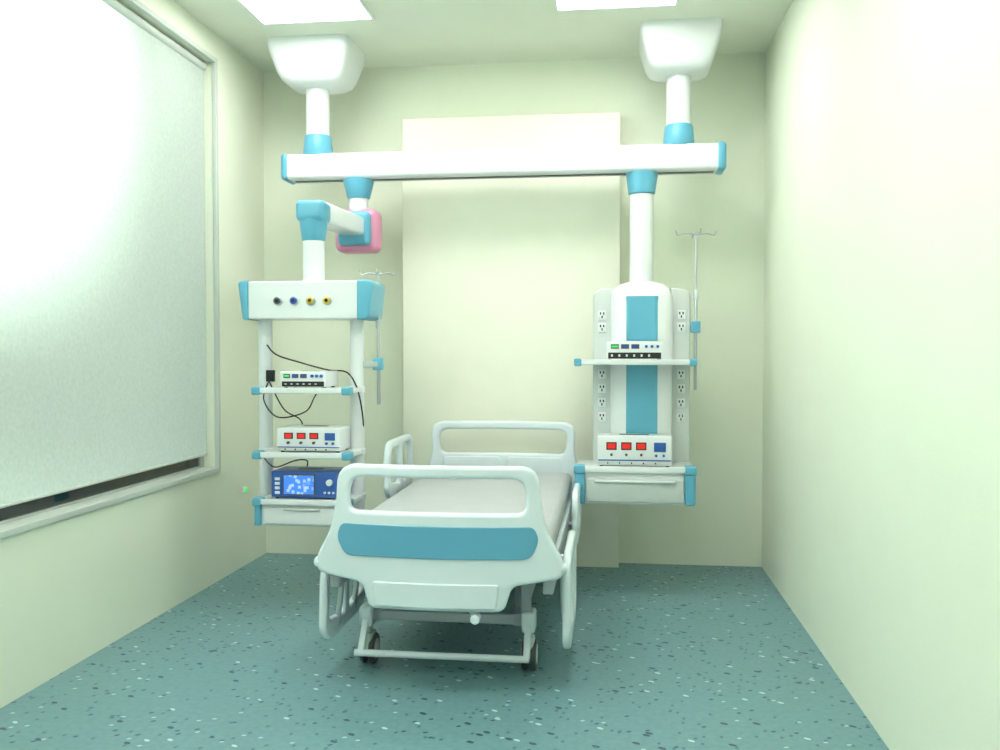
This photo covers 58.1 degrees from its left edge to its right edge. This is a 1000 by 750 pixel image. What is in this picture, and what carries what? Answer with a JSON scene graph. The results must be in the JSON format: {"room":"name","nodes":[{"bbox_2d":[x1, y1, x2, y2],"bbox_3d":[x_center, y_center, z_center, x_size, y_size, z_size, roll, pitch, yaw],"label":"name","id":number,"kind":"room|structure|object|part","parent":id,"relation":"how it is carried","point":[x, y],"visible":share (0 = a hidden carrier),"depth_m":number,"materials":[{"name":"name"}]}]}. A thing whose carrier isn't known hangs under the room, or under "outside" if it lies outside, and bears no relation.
{"room":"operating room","nodes":[
{"label":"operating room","id":0,"kind":"room"},
{"bbox_2d":[0,0,265,707],"bbox_3d":[-1.992,-0.300,2.425,0.150,3.070,6.740,0,2,7],"label":"wall","id":1,"kind":"structure","parent":0,"point":[71,588],"depth_m":4.71,"materials":[{"name":"paint"}]},
{"bbox_2d":[0,456,203,524],"bbox_3d":[-1.896,-0.563,3.303,0.025,2.270,3.520,0,2,7],"label":"window","id":2,"kind":"structure","parent":1,"relation":"in","point":[202,458],"depth_m":4.00,"materials":[{"name":"glass"}]},
{"bbox_2d":[0,0,206,504],"bbox_3d":[-1.864,-0.591,3.297,0.003,2.155,3.498,0,2,7],"label":"blind fabric","id":3,"kind":"object","parent":1,"relation":"attached to","point":[103,301],"visible":1,"depth_m":3.96,"materials":[{"name":"white fabric"}]},
{"bbox_2d":[0,453,207,508],"bbox_3d":[-1.864,0.492,3.326,0.014,0.014,3.498,0,2,7],"label":"bar","id":4,"kind":"object","parent":3,"relation":"attached to","point":[174,462],"depth_m":3.94,"materials":[{"name":"white metal"}]},
{"bbox_2d":[0,467,214,530],"bbox_3d":[-1.849,0.569,3.328,0.070,0.010,3.510,0,2,7],"label":"sill","id":5,"kind":"structure","parent":1,"relation":"attached to","point":[125,491],"depth_m":3.93,"materials":[{"name":"paint"}]},
{"bbox_2d":[0,0,220,538],"bbox_3d":[-1.806,-0.563,3.292,0.025,2.310,3.560,0,2,7],"label":"window frame","id":6,"kind":"structure","parent":1,"relation":"attached to","point":[38,523],"depth_m":5.01,"materials":[{"name":"paint"}]},
{"bbox_2d":[242,486,247,492],"bbox_3d":[-1.539,0.693,5.439,0.018,0.035,0.060,0,2,7],"label":"indicator light","id":7,"kind":"object","parent":1,"relation":"attached to","point":[244,489],"visible":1,"depth_m":5.42,"materials":[{"name":"green plastic"}]},
{"bbox_2d":[101,0,206,70],"bbox_3d":[-1.864,-1.668,3.269,0.044,0.044,3.498,0,2,7],"label":"roller","id":8,"kind":"object","parent":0,"point":[116,5],"depth_m":4.44,"materials":[{"name":"white metal"}]},
{"bbox_2d":[0,553,888,749],"bbox_3d":[-0.452,1.290,2.277,3.555,0.100,7.040,0,2,7],"label":"floor","id":9,"kind":"structure","parent":0,"point":[660,656],"depth_m":3.56,"materials":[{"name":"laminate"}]},
{"bbox_2d":[314,421,581,669],"bbox_3d":[-0.118,0.741,4.333,0.992,0.888,2.054,0,2,7],"label":"hospital bed","id":10,"kind":"object","parent":9,"relation":"on","point":[452,543],"visible":1,"depth_m":3.39,"materials":[{"name":"plastic"}]},
{"bbox_3d":[-0.520,0.758,4.383,0.040,0.070,1.870,0,2,7],"label":"deck rail","id":11,"kind":"part","parent":10,"relation":"part of","materials":[{"name":"metal"}]},
{"bbox_3d":[-0.649,0.900,3.712,0.072,0.266,0.024,0,2,7],"label":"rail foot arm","id":12,"kind":"part","parent":10,"relation":"part of","materials":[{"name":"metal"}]},
{"bbox_3d":[-0.620,0.893,3.951,0.072,0.266,0.024,0,2,7],"label":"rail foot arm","id":13,"kind":"part","parent":10,"relation":"part of","materials":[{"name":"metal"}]},
{"bbox_3d":[-0.547,0.993,3.738,0.056,0.085,0.090,0,2,7],"label":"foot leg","id":14,"kind":"part","parent":10,"relation":"part of","materials":[{"name":"plastic"}]},
{"bbox_3d":[-0.419,0.973,4.412,0.040,0.050,1.400,0,2,7],"label":"rail","id":15,"kind":"part","parent":10,"relation":"part of","materials":[{"name":"metal"}]},
{"bbox_3d":[-0.241,0.817,3.331,0.474,0.090,0.031,0,2,7],"label":"footboard panel","id":16,"kind":"part","parent":10,"relation":"part of","materials":[{"name":"plastic"}]},
{"bbox_3d":[-0.239,0.619,3.340,0.759,0.120,0.052,0,2,7],"label":"footboard blue panel","id":17,"kind":"part","parent":10,"relation":"part of","materials":[{"name":"blue plastic"}]},
{"bbox_3d":[-0.235,0.605,3.371,0.944,0.540,0.104,0,2,7],"label":"footboard","id":18,"kind":"part","parent":10,"relation":"part of","materials":[{"name":"plastic"}]},
{"bbox_3d":[-0.167,0.539,5.301,0.334,0.120,0.019,0,2,1],"label":"headboard inset panel","id":19,"kind":"part","parent":10,"relation":"part of","materials":[{"name":"plastic"}]},
{"bbox_3d":[-0.111,0.637,4.345,0.840,0.115,1.760,0,2,7],"label":"mattress","id":20,"kind":"part","parent":10,"relation":"part of","materials":[{"name":"fabric"}]},
{"bbox_3d":[-0.090,0.901,3.336,0.036,0.036,0.050,0,2,7],"label":"crank knob","id":21,"kind":"part","parent":10,"relation":"part of","materials":[{"name":"plastic"}]},
{"bbox_3d":[0.019,0.548,5.288,0.890,0.553,0.097,0,2,7],"label":"headboard","id":22,"kind":"part","parent":10,"relation":"part of","materials":[{"name":"plastic"}]},
{"bbox_3d":[0.095,0.877,3.978,0.030,0.238,0.444,0,2,7],"label":"lift arm","id":23,"kind":"part","parent":10,"relation":"part of","materials":[{"name":"metal"}]},
{"bbox_3d":[0.157,0.975,4.341,0.040,0.050,1.400,0,2,7],"label":"rail","id":24,"kind":"part","parent":10,"relation":"part of","materials":[{"name":"metal"}]},
{"bbox_3d":[0.118,0.995,3.656,0.056,0.085,0.090,0,2,7],"label":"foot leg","id":25,"kind":"part","parent":10,"relation":"part of","materials":[{"name":"plastic"}]},
{"bbox_2d":[523,634,534,649],"bbox_3d":[0.120,1.102,3.678,0.048,0.080,0.100,0,2,7],"label":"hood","id":26,"kind":"object","parent":10,"relation":"attached to","point":[532,635],"depth_m":3.64,"materials":[{"name":"white plastic"}]},
{"bbox_3d":[0.203,0.540,5.255,0.334,0.120,0.019,0,2,13],"label":"headboard inset panel","id":27,"kind":"part","parent":10,"relation":"part of","materials":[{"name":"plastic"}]},
{"bbox_3d":[0.294,0.761,4.283,0.040,0.070,1.870,0,2,7],"label":"deck rail","id":28,"kind":"part","parent":10,"relation":"part of","materials":[{"name":"metal"}]},
{"bbox_3d":[0.251,0.903,3.602,0.062,0.266,0.024,0,2,7],"label":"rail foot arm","id":29,"kind":"part","parent":10,"relation":"part of","materials":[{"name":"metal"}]},
{"bbox_2d":[173,0,792,71],"bbox_3d":[-0.452,-1.879,2.193,3.555,0.100,7.040,0,2,7],"label":"ceiling","id":30,"kind":"structure","parent":0,"point":[402,33],"depth_m":4.97,"materials":[{"name":"paint"}]},
{"bbox_2d":[236,0,374,24],"bbox_3d":[-1.010,-1.884,4.509,0.620,0.014,0.620,0,2,7],"label":"frame","id":31,"kind":"object","parent":30,"relation":"attached to","point":[361,2],"visible":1,"depth_m":4.78,"materials":[{"name":"white plastic"}]},
{"bbox_2d":[240,0,369,22],"bbox_3d":[-1.010,-1.885,4.509,0.592,0.007,0.592,0,2,7],"label":"diffuser","id":32,"kind":"object","parent":31,"relation":"attached to","point":[267,11],"visible":1,"depth_m":4.66,"materials":[{"name":"white plastic"}]},
{"bbox_2d":[267,17,726,184],"bbox_3d":[-0.027,-1.517,5.134,2.566,0.780,0.410,0,2,7],"label":"bridge","id":33,"kind":"object","parent":30,"relation":"attached to","point":[677,53],"visible":1,"depth_m":5.05,"materials":[{"name":"white plastic"}]},
{"bbox_2d":[238,177,384,526],"bbox_3d":[-0.945,-0.192,4.903,0.707,1.872,0.932,0,2,7],"label":"pendant","id":34,"kind":"object","parent":33,"relation":"hanging from","point":[358,228],"visible":0.93,"depth_m":4.62,"materials":[{"name":"white plastic"}]},
{"bbox_2d":[251,386,263,394],"bbox_3d":[-1.213,0.078,4.510,0.045,0.040,0.072,0,2,7],"label":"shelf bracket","id":35,"kind":"object","parent":34,"relation":"attached to","point":[257,390],"depth_m":4.48,"materials":[{"name":"blue plastic"}]},
{"bbox_3d":[-1.212,0.702,4.533,0.034,0.105,0.060,0,2,7],"label":"drawer corner","id":36,"kind":"part","parent":34,"relation":"part of","materials":[{"name":"blue plastic"}]},
{"bbox_2d":[252,496,264,505],"bbox_3d":[-1.213,0.635,4.525,0.045,0.040,0.072,0,2,7],"label":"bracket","id":37,"kind":"object","parent":34,"relation":"attached to","point":[259,500],"depth_m":4.49,"materials":[{"name":"blue plastic"}]},
{"bbox_2d":[252,450,264,458],"bbox_3d":[-1.213,0.400,4.519,0.045,0.040,0.072,0,2,7],"label":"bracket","id":38,"kind":"object","parent":34,"relation":"attached to","point":[258,454],"depth_m":4.48,"materials":[{"name":"blue plastic"}]},
{"bbox_3d":[-1.236,0.208,4.754,0.072,1.010,0.072,0,2,7],"label":"post","id":39,"kind":"part","parent":34,"relation":"part of","materials":[{"name":"white plastic"}]},
{"bbox_2d":[266,370,274,381],"bbox_3d":[-1.200,0.004,4.709,0.045,0.060,0.020,0,2,7],"label":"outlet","id":40,"kind":"object","parent":34,"relation":"attached to","point":[270,374],"depth_m":4.70,"materials":[{"name":"black plastic"}]},
{"bbox_3d":[-0.985,0.706,4.491,0.396,0.080,0.017,0,2,7],"label":"drawer","id":41,"kind":"part","parent":34,"relation":"part of","materials":[{"name":"white plastic"}]},
{"bbox_3d":[-0.987,0.670,4.478,0.186,0.012,0.016,0,2,7],"label":"drawer handle","id":42,"kind":"part","parent":34,"relation":"part of","materials":[{"name":"white metal"}]},
{"bbox_2d":[271,466,343,498],"bbox_3d":[-0.975,0.552,4.612,0.340,0.141,0.217,0,2,7],"label":"patient monitor","id":43,"kind":"object","parent":34,"relation":"on","point":[287,481],"visible":0.97,"depth_m":4.52,"materials":[{"name":"blue plastic"}]},
{"bbox_2d":[280,371,337,387],"bbox_3d":[-0.975,0.022,4.601,0.240,0.086,0.211,0,2,7],"label":"controller","id":44,"kind":"object","parent":34,"relation":"on","point":[324,379],"visible":0.96,"depth_m":4.51,"materials":[{"name":"white plastic"}]},
{"bbox_3d":[-0.969,0.697,4.623,0.446,0.110,0.260,0,2,7],"label":"drawer","id":45,"kind":"part","parent":34,"relation":"part of","materials":[{"name":"white plastic"}]},
{"bbox_2d":[261,386,360,393],"bbox_3d":[-0.969,0.077,4.607,0.486,0.024,0.300,0,2,7],"label":"shelf","id":46,"kind":"object","parent":34,"relation":"attached to","point":[268,389],"depth_m":4.46,"materials":[{"name":"white plastic"}]},
{"bbox_2d":[261,493,361,505],"bbox_3d":[-0.969,0.634,4.622,0.486,0.024,0.300,0,2,7],"label":"shelf","id":47,"kind":"object","parent":34,"relation":"attached to","point":[356,498],"depth_m":4.49,"materials":[{"name":"white plastic"}]},
{"bbox_2d":[264,447,361,458],"bbox_3d":[-0.969,0.399,4.615,0.486,0.024,0.300,0,2,7],"label":"shelf","id":48,"kind":"object","parent":34,"relation":"attached to","point":[270,452],"depth_m":4.47,"materials":[{"name":"white plastic"}]},
{"bbox_2d":[277,424,350,452],"bbox_3d":[-0.950,0.325,4.605,0.330,0.126,0.213,0,2,7],"label":"electrosurgical generator","id":49,"kind":"object","parent":34,"relation":"on","point":[293,437],"visible":1,"depth_m":4.52,"materials":[{"name":"white plastic"}]},
{"bbox_3d":[-0.900,-0.849,4.921,0.140,0.119,0.478,0,2,16],"label":"swing arm","id":50,"kind":"part","parent":34,"relation":"part of","materials":[{"name":"white plastic"}]},
{"bbox_2d":[341,387,352,394],"bbox_3d":[-0.756,0.079,4.454,0.045,0.040,0.072,0,2,7],"label":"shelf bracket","id":51,"kind":"object","parent":34,"relation":"attached to","point":[344,390],"depth_m":4.42,"materials":[{"name":"blue plastic"}]},
{"bbox_2d":[341,451,353,460],"bbox_3d":[-0.756,0.401,4.462,0.045,0.040,0.072,0,2,7],"label":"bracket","id":52,"kind":"object","parent":34,"relation":"attached to","point":[347,455],"depth_m":4.43,"materials":[{"name":"blue plastic"}]},
{"bbox_3d":[-0.744,0.210,4.694,0.072,1.010,0.072,0,2,7],"label":"post","id":53,"kind":"part","parent":34,"relation":"part of","materials":[{"name":"white plastic"}]},
{"bbox_2d":[359,268,396,404],"bbox_3d":[-0.636,-0.197,4.710,0.144,0.703,0.144,1,2,44],"label":"pole","id":54,"kind":"object","parent":34,"relation":"attached to","point":[378,321],"visible":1,"depth_m":4.70,"materials":[{"name":"metal"}]},
{"bbox_3d":[-0.010,-1.205,5.140,2.465,0.145,0.170,0,2,7],"label":"rail","id":55,"kind":"part","parent":33,"relation":"part of","materials":[{"name":"white plastic"}]},
{"bbox_2d":[574,170,700,505],"bbox_3d":[0.757,-0.223,4.936,0.683,1.812,0.456,0,2,7],"label":"pendant","id":56,"kind":"object","parent":33,"relation":"hanging from","point":[636,396],"visible":0.98,"depth_m":4.93,"materials":[{"name":"white plastic"}]},
{"bbox_2d":[574,358,580,365],"bbox_3d":[0.414,-0.068,4.789,0.040,0.040,0.072,0,2,7],"label":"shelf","id":57,"kind":"object","parent":56,"relation":"attached to","point":[577,362],"depth_m":4.75,"materials":[{"name":"blue plastic"}]},
{"bbox_2d":[574,464,584,473],"bbox_3d":[0.424,0.500,4.803,0.060,0.046,0.072,0,2,7],"label":"bumper cover","id":58,"kind":"object","parent":56,"relation":"attached to","point":[578,468],"depth_m":4.77,"materials":[{"name":"blue plastic"}]},
{"bbox_3d":[0.428,0.600,4.819,0.056,0.167,0.085,0,2,7],"label":"drawer corner","id":59,"kind":"part","parent":56,"relation":"part of","materials":[{"name":"blue plastic"}]},
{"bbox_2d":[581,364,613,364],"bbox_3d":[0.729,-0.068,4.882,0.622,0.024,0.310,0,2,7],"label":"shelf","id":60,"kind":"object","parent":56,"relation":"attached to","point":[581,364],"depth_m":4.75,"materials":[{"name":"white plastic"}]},
{"bbox_2d":[598,412,605,421],"bbox_3d":[0.572,0.235,5.055,0.044,0.052,0.010,0,2,7],"label":"outlet plate","id":61,"kind":"object","parent":56,"relation":"attached to","point":[601,415],"depth_m":5.05,"materials":[{"name":"white plastic"}]},
{"bbox_2d":[598,398,605,406],"bbox_3d":[0.572,0.155,5.053,0.044,0.052,0.010,0,2,7],"label":"outlet plate","id":62,"kind":"object","parent":56,"relation":"attached to","point":[601,401],"depth_m":5.05,"materials":[{"name":"white plastic"}]},
{"bbox_2d":[598,384,605,392],"bbox_3d":[0.572,0.075,5.051,0.044,0.052,0.010,0,2,7],"label":"outlet plate","id":63,"kind":"object","parent":56,"relation":"attached to","point":[601,387],"depth_m":5.04,"materials":[{"name":"white plastic"}]},
{"bbox_2d":[598,370,605,378],"bbox_3d":[0.572,-0.004,5.049,0.044,0.052,0.010,0,2,7],"label":"outlet plate","id":64,"kind":"object","parent":56,"relation":"attached to","point":[601,373],"depth_m":5.04,"materials":[{"name":"white plastic"}]},
{"bbox_2d":[598,323,605,331],"bbox_3d":[0.572,-0.264,5.042,0.044,0.052,0.010,0,2,7],"label":"outlet plate","id":65,"kind":"object","parent":56,"relation":"attached to","point":[601,326],"depth_m":5.04,"materials":[{"name":"white plastic"}]},
{"bbox_2d":[598,311,605,319],"bbox_3d":[0.572,-0.334,5.040,0.044,0.052,0.010,0,2,7],"label":"outlet plate","id":66,"kind":"object","parent":56,"relation":"attached to","point":[601,314],"depth_m":5.04,"materials":[{"name":"white plastic"}]},
{"bbox_3d":[0.582,0.029,5.100,0.108,1.030,0.100,0,2,7],"label":"outlet panel","id":67,"kind":"part","parent":56,"relation":"part of","materials":[{"name":"white plastic"}]},
{"bbox_2d":[577,460,690,473],"bbox_3d":[0.729,0.500,4.897,0.622,0.030,0.310,0,2,7],"label":"shelf","id":68,"kind":"object","parent":56,"relation":"attached to","point":[583,466],"depth_m":4.76,"materials":[{"name":"white plastic"}]},
{"bbox_2d":[597,433,671,466],"bbox_3d":[0.721,0.403,4.834,0.390,0.166,0.173,0,2,7],"label":"electrosurgical generator","id":69,"kind":"object","parent":56,"relation":"on","point":[630,449],"visible":0.99,"depth_m":4.76,"materials":[{"name":"white plastic"}]},
{"bbox_2d":[606,342,662,358],"bbox_3d":[0.723,-0.129,4.836,0.300,0.101,0.141,0,2,7],"label":"controller","id":70,"kind":"object","parent":56,"relation":"on","point":[614,350],"visible":0.87,"depth_m":4.78,"materials":[{"name":"white plastic"}]},
{"bbox_3d":[0.730,0.597,4.910,0.562,0.175,0.290,0,2,7],"label":"drawer","id":71,"kind":"part","parent":56,"relation":"part of","materials":[{"name":"white plastic"}]},
{"bbox_3d":[0.710,0.562,4.745,0.422,0.013,0.020,0,2,7],"label":"drawer handle","id":72,"kind":"part","parent":56,"relation":"part of","materials":[{"name":"white plastic"}]},
{"bbox_3d":[0.712,0.613,4.762,0.512,0.120,0.020,0,2,7],"label":"drawer","id":73,"kind":"part","parent":56,"relation":"part of","materials":[{"name":"white plastic"}]},
{"bbox_3d":[1.007,0.030,5.047,0.108,1.030,0.100,0,2,7],"label":"outlet panel","id":74,"kind":"part","parent":56,"relation":"part of","materials":[{"name":"white plastic"}]},
{"bbox_2d":[677,413,684,421],"bbox_3d":[1.005,0.237,5.002,0.044,0.052,0.010,0,2,7],"label":"outlet plate","id":75,"kind":"object","parent":56,"relation":"attached to","point":[680,416],"depth_m":5.00,"materials":[{"name":"white plastic"}]},
{"bbox_2d":[677,399,684,407],"bbox_3d":[1.005,0.157,5.000,0.044,0.052,0.010,0,2,7],"label":"outlet plate","id":76,"kind":"object","parent":56,"relation":"attached to","point":[680,402],"depth_m":4.99,"materials":[{"name":"white plastic"}]},
{"bbox_2d":[677,384,684,393],"bbox_3d":[1.005,0.077,4.997,0.044,0.052,0.010,0,2,7],"label":"outlet plate","id":77,"kind":"object","parent":56,"relation":"attached to","point":[680,387],"depth_m":4.99,"materials":[{"name":"white plastic"}]},
{"bbox_2d":[677,370,684,378],"bbox_3d":[1.005,-0.003,4.995,0.044,0.052,0.010,0,2,7],"label":"outlet plate","id":78,"kind":"object","parent":56,"relation":"attached to","point":[680,373],"depth_m":4.99,"materials":[{"name":"white plastic"}]},
{"bbox_2d":[677,323,684,331],"bbox_3d":[1.005,-0.263,4.988,0.044,0.052,0.010,0,2,7],"label":"outlet plate","id":79,"kind":"object","parent":56,"relation":"attached to","point":[680,326],"depth_m":4.98,"materials":[{"name":"white plastic"}]},
{"bbox_2d":[677,310,684,319],"bbox_3d":[1.005,-0.333,4.987,0.044,0.052,0.010,0,2,7],"label":"outlet plate","id":80,"kind":"object","parent":56,"relation":"attached to","point":[680,313],"depth_m":4.98,"materials":[{"name":"white plastic"}]},
{"bbox_2d":[684,465,696,475],"bbox_3d":[1.002,0.502,4.732,0.060,0.046,0.072,0,2,7],"label":"bumper cover","id":81,"kind":"object","parent":56,"relation":"attached to","point":[689,470],"depth_m":4.70,"materials":[{"name":"blue plastic"}]},
{"bbox_3d":[1.002,0.602,4.748,0.056,0.167,0.085,0,2,7],"label":"drawer corner","id":82,"kind":"part","parent":56,"relation":"part of","materials":[{"name":"blue plastic"}]},
{"bbox_2d":[689,359,697,365],"bbox_3d":[1.012,-0.066,4.715,0.040,0.040,0.072,0,2,7],"label":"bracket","id":83,"kind":"object","parent":56,"relation":"attached to","point":[692,362],"depth_m":4.68,"materials":[{"name":"blue plastic"}]},
{"bbox_2d":[675,228,716,389],"bbox_3d":[1.080,-0.357,4.968,0.165,0.878,0.165,1,2,44],"label":"pole","id":84,"kind":"object","parent":56,"relation":"attached to","point":[696,291],"visible":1,"depth_m":4.96,"materials":[{"name":"metal"}]},
{"bbox_2d":[554,0,677,11],"bbox_3d":[0.558,-1.879,4.316,0.620,0.014,0.620,0,2,7],"label":"frame","id":85,"kind":"object","parent":30,"relation":"attached to","point":[555,1],"visible":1,"depth_m":4.61,"materials":[{"name":"white plastic"}]},
{"bbox_2d":[557,0,674,9],"bbox_3d":[0.558,-1.880,4.316,0.592,0.007,0.592,0,2,7],"label":"diffuser","id":86,"kind":"object","parent":85,"relation":"attached to","point":[562,4],"visible":1,"depth_m":4.56,"materials":[{"name":"white plastic"}]},
{"bbox_2d":[263,53,765,566],"bbox_3d":[0.045,-0.386,5.644,3.405,3.070,0.150,0,2,7],"label":"wall","id":87,"kind":"structure","parent":0,"point":[723,527],"depth_m":5.47,"materials":[{"name":"paint"}]},
{"bbox_2d":[402,112,619,567],"bbox_3d":[0.066,-0.203,5.505,1.317,2.712,0.130,0,2,7],"label":"wall panel","id":88,"kind":"object","parent":87,"relation":"attached to","point":[501,277],"visible":0.76,"depth_m":5.43,"materials":[{"name":"paint"}]},
{"bbox_2d":[762,0,999,749],"bbox_3d":[1.238,-0.289,2.027,0.150,3.070,6.740,0,2,7],"label":"wall","id":89,"kind":"structure","parent":0,"point":[881,467],"depth_m":2.96,"materials":[{"name":"paint"}]}
]}

